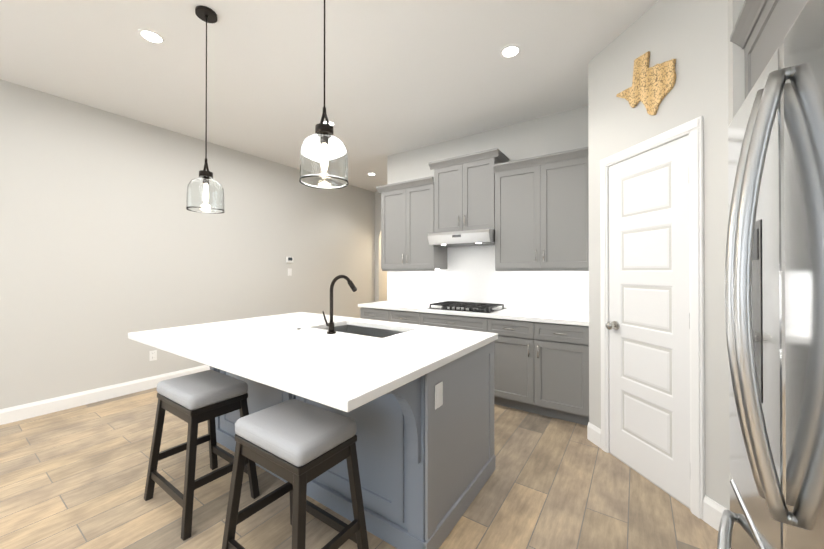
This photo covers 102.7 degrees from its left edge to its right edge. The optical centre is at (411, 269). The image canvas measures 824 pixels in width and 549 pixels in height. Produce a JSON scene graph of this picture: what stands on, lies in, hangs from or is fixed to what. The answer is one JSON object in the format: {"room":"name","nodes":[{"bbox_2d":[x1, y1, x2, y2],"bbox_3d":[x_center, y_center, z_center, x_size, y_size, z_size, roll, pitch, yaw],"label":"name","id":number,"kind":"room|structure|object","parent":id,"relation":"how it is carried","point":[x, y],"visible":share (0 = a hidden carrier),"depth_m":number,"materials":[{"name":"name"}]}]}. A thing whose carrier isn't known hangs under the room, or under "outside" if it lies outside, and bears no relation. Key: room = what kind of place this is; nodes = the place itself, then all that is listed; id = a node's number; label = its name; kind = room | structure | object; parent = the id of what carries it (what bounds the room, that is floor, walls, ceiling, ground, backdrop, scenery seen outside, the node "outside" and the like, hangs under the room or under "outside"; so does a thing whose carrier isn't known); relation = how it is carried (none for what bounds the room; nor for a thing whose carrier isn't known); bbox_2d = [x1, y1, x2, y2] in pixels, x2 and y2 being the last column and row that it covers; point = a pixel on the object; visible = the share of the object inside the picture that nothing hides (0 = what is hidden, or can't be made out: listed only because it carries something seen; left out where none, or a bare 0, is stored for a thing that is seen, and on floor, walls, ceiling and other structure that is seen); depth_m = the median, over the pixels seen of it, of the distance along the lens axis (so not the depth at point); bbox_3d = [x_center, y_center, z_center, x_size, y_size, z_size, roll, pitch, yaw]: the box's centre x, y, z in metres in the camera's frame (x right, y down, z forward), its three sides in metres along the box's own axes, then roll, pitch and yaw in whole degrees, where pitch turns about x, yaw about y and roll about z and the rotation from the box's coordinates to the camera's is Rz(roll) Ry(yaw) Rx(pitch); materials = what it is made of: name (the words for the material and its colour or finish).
{"room":"kitchen","nodes":[
{"label":"kitchen","id":0,"kind":"room"},
{"bbox_2d":[0,79,386,408],"bbox_3d":[-3.388,-0.155,3.402,0.150,3.050,12.200,0,0,34],"label":"wall","id":1,"kind":"structure","parent":0,"point":[109,242],"depth_m":3.67,"materials":[{"name":"grey paint"}]},
{"bbox_2d":[0,365,209,424],"bbox_3d":[-3.713,1.300,2.769,0.016,0.135,10.400,0,0,34],"label":"baseboard","id":2,"kind":"structure","parent":1,"relation":"attached to","point":[29,410],"depth_m":3.34,"materials":[{"name":"white wood"}]},
{"bbox_2d":[149,350,156,360],"bbox_3d":[-3.001,0.997,3.822,0.008,0.116,0.072,0,0,34],"label":"outlet","id":3,"kind":"object","parent":1,"relation":"attached to","point":[152,355],"visible":1,"depth_m":3.82,"materials":[{"name":"white plastic"}]},
{"bbox_2d":[286,257,292,262],"bbox_3d":[-1.973,-0.158,5.324,0.022,0.095,0.120,0,0,34],"label":"thermostat","id":4,"kind":"object","parent":1,"relation":"attached to","point":[289,259],"depth_m":5.31,"materials":[{"name":"white plastic"}]},
{"bbox_2d":[288,268,291,275],"bbox_3d":[-1.976,0.040,5.331,0.008,0.116,0.072,0,0,34],"label":"switch","id":5,"kind":"object","parent":1,"relation":"attached to","point":[289,269],"depth_m":5.33,"materials":[{"name":"white plastic"}]},
{"bbox_2d":[0,0,658,191],"bbox_3d":[-0.992,-1.738,1.776,5.950,0.100,12.200,0,0,34],"label":"ceiling","id":6,"kind":"structure","parent":0,"point":[401,76],"depth_m":2.71,"materials":[{"name":"white paint"}]},
{"bbox_2d":[138,29,164,44],"bbox_3d":[-1.880,-1.681,2.381,0.156,0.006,0.156,0,0,34],"label":"recessed light","id":7,"kind":"object","parent":6,"relation":"in","point":[151,36],"visible":1,"depth_m":2.38,"materials":[{"name":"white"}]},
{"bbox_2d":[186,5,224,213],"bbox_3d":[-1.350,-1.036,2.162,0.216,1.300,0.216,0,0,34],"label":"pendant light","id":8,"kind":"object","parent":6,"relation":"hanging from","point":[205,191],"visible":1,"depth_m":2.12,"materials":[{"name":"clear glass"}]},
{"bbox_2d":[299,0,348,188],"bbox_3d":[-0.395,-1.039,1.487,0.216,1.300,0.216,0,0,34],"label":"pendant light","id":9,"kind":"object","parent":6,"relation":"hanging from","point":[323,159],"visible":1,"depth_m":1.41,"materials":[{"name":"clear glass"}]},
{"bbox_2d":[323,121,334,126],"bbox_3d":[-0.959,-1.674,3.787,0.156,0.006,0.156,0,0,34],"label":"recessed light","id":10,"kind":"object","parent":6,"relation":"in","point":[332,123],"visible":0.5,"depth_m":3.77,"materials":[{"name":"white"}]},
{"bbox_2d":[500,44,520,58],"bbox_3d":[0.759,-1.680,2.543,0.156,0.006,0.156,0,0,34],"label":"recessed light","id":11,"kind":"object","parent":6,"relation":"in","point":[510,51],"visible":1,"depth_m":2.54,"materials":[{"name":"white"}]},
{"bbox_2d":[0,387,717,548],"bbox_3d":[-0.992,1.392,1.761,5.950,0.060,12.200,0,0,34],"label":"floor","id":12,"kind":"structure","parent":0,"point":[74,478],"depth_m":1.98,"materials":[{"name":"brown wood"}]},
{"bbox_2d":[144,370,259,540],"bbox_3d":[-1.255,1.017,1.972,0.545,0.698,0.405,0,0,34],"label":"stool","id":13,"kind":"object","parent":12,"relation":"on","point":[193,400],"visible":0.98,"depth_m":1.88,"materials":[{"name":"wood"}]},
{"bbox_2d":[222,399,368,548],"bbox_3d":[-0.519,1.015,1.471,0.545,0.698,0.405,0,0,34],"label":"stool","id":14,"kind":"object","parent":12,"relation":"on","point":[298,445],"visible":1,"depth_m":1.42,"materials":[{"name":"fabric"}]},
{"bbox_2d":[179,323,496,548],"bbox_3d":[-0.595,0.923,2.364,2.058,0.885,1.161,0,0,34],"label":"kitchen island","id":15,"kind":"object","parent":12,"relation":"on","point":[415,402],"depth_m":1.72,"materials":[{"name":"grey wood"}]},
{"bbox_2d":[128,312,351,354],"bbox_3d":[-1.228,0.462,2.649,0.835,0.040,1.434,0,0,34],"label":"island countertop","id":16,"kind":"structure","parent":15,"relation":"on","point":[170,340],"depth_m":2.38,"materials":[{"name":"white stone"}]},
{"bbox_2d":[180,319,427,382],"bbox_3d":[-0.578,0.459,2.206,0.748,0.040,1.434,0,0,34],"label":"island countertop","id":17,"kind":"structure","parent":15,"relation":"on","point":[241,357],"depth_m":1.88,"materials":[{"name":"white stone"}]},
{"bbox_2d":[322,275,356,333],"bbox_3d":[-0.508,0.238,2.368,0.087,0.402,0.278,0,0,34],"label":"faucet","id":18,"kind":"object","parent":17,"relation":"on","point":[331,330],"depth_m":2.27,"materials":[{"name":"brown metal"}]},
{"bbox_2d":[252,327,497,414],"bbox_3d":[-0.040,0.458,1.839,0.561,0.040,1.434,0,0,34],"label":"island countertop","id":19,"kind":"structure","parent":15,"relation":"on","point":[346,379],"depth_m":1.50,"materials":[{"name":"white stone"}]},
{"bbox_2d":[360,308,421,324],"bbox_3d":[-0.118,0.932,4.294,0.925,0.884,0.627,0,0,34],"label":"base cabinet","id":20,"kind":"object","parent":12,"relation":"on","point":[382,314],"depth_m":4.01,"materials":[{"name":"grey wood"}]},
{"bbox_2d":[422,312,489,331],"bbox_3d":[0.599,0.930,3.805,0.811,0.884,0.627,0,0,34],"label":"base cabinet","id":21,"kind":"object","parent":12,"relation":"on","point":[474,323],"depth_m":3.51,"materials":[{"name":"grey wood"}]},
{"bbox_2d":[490,320,588,424],"bbox_3d":[1.314,0.927,3.318,0.920,0.884,0.627,0,0,34],"label":"base cabinet","id":22,"kind":"object","parent":12,"relation":"on","point":[541,362],"depth_m":3.03,"materials":[{"name":"grey wood"}]},
{"bbox_2d":[358,300,588,327],"bbox_3d":[0.581,0.468,3.810,2.688,0.040,0.642,0,0,34],"label":"countertop","id":23,"kind":"structure","parent":22,"relation":"on","point":[535,316],"depth_m":3.34,"materials":[{"name":"white stone"}]},
{"bbox_2d":[427,301,505,312],"bbox_3d":[0.625,0.420,3.774,0.760,0.052,0.510,0,0,34],"label":"cooktop","id":24,"kind":"object","parent":23,"relation":"in","point":[471,306],"visible":1,"depth_m":3.67,"materials":[{"name":"black"}]},
{"bbox_2d":[717,0,823,548],"bbox_3d":[0.997,0.456,0.431,0.860,1.800,0.905,0,0,34],"label":"fridge","id":25,"kind":"object","parent":12,"relation":"on","point":[774,289],"visible":1,"depth_m":0.62,"materials":[{"name":"grey metal"}]},
{"bbox_2d":[375,192,381,301],"bbox_3d":[-0.093,-0.139,6.674,1.610,3.050,0.120,0,0,34],"label":"wall","id":26,"kind":"structure","parent":0,"point":[378,283],"depth_m":7.05,"materials":[{"name":"grey paint"}]},
{"bbox_2d":[387,106,587,312],"bbox_3d":[1.411,-0.153,3.731,4.190,3.050,0.150,0,0,34],"label":"wall","id":27,"kind":"structure","parent":0,"point":[559,132],"depth_m":3.82,"materials":[{"name":"grey paint"}]},
{"bbox_2d":[376,176,446,270],"bbox_3d":[-0.013,-0.550,4.371,0.878,1.140,0.400,0,0,34],"label":"upper cabinet","id":28,"kind":"object","parent":27,"relation":"attached to","point":[407,217],"visible":0.98,"depth_m":4.21,"materials":[{"name":"grey wood"}]},
{"bbox_2d":[428,148,508,232],"bbox_3d":[0.665,-0.860,3.910,0.856,0.865,0.400,0,0,34],"label":"upper cabinet","id":29,"kind":"object","parent":27,"relation":"attached to","point":[464,192],"visible":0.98,"depth_m":3.76,"materials":[{"name":"grey wood"}]},
{"bbox_2d":[428,229,494,246],"bbox_3d":[0.633,-0.357,3.860,0.752,0.136,0.509,0,0,34],"label":"range hood","id":30,"kind":"object","parent":29,"relation":"attached to","point":[482,237],"visible":0.94,"depth_m":3.67,"materials":[{"name":"silver metal"}]},
{"bbox_2d":[387,245,588,312],"bbox_3d":[0.756,-0.039,4.084,2.710,0.975,0.002,0,0,34],"label":"backsplash","id":31,"kind":"structure","parent":27,"relation":"attached to","point":[469,274],"depth_m":3.98,"materials":[{"name":"white tile"}]},
{"bbox_2d":[493,147,588,270],"bbox_3d":[1.369,-0.554,3.427,0.943,1.140,0.397,0,0,34],"label":"upper cabinet","id":32,"kind":"object","parent":27,"relation":"attached to","point":[541,212],"visible":0.88,"depth_m":3.28,"materials":[{"name":"grey wood"}]},
{"bbox_2d":[588,0,729,509],"bbox_3d":[1.589,-0.161,2.163,0.120,3.050,1.054,0,0,-11],"label":"wall","id":33,"kind":"structure","parent":0,"point":[690,37],"depth_m":1.92,"materials":[{"name":"grey paint"}]},
{"bbox_2d":[587,422,600,447],"bbox_3d":[1.436,1.299,2.591,0.016,0.135,0.143,0,0,-11],"label":"baseboard","id":34,"kind":"structure","parent":33,"relation":"attached to","point":[594,434],"depth_m":2.59,"materials":[{"name":"white wood"}]},
{"bbox_2d":[616,51,675,114],"bbox_3d":[1.517,-1.195,2.162,0.016,0.438,0.432,0,0,-11],"label":"sign","id":35,"kind":"object","parent":33,"relation":"attached to","point":[650,88],"visible":0.94,"depth_m":2.11,"materials":[{"name":"brown cork"}]},
{"bbox_2d":[600,116,704,519],"bbox_3d":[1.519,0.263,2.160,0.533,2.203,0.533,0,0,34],"label":"door","id":36,"kind":"structure","parent":33,"relation":"attached to","point":[679,475],"depth_m":2.07,"materials":[{"name":"white wood"}]},
{"bbox_2d":[703,495,727,530],"bbox_3d":[1.599,1.295,1.732,0.016,0.135,0.117,0,0,-11],"label":"baseboard","id":37,"kind":"structure","parent":33,"relation":"attached to","point":[713,510],"depth_m":1.74,"materials":[{"name":"white wood"}]},
{"bbox_2d":[728,0,744,479],"bbox_3d":[1.908,-0.164,1.425,0.770,3.050,0.100,0,0,34],"label":"wall","id":38,"kind":"structure","parent":0,"point":[736,76],"depth_m":1.60,"materials":[{"name":"grey paint"}]},
{"bbox_2d":[738,0,805,98],"bbox_3d":[1.635,0.140,1.102,0.600,2.440,0.735,0,0,34],"label":"upper cabinet","id":39,"kind":"object","parent":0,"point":[760,30],"depth_m":1.34,"materials":[{"name":"grey wood"}]}
]}

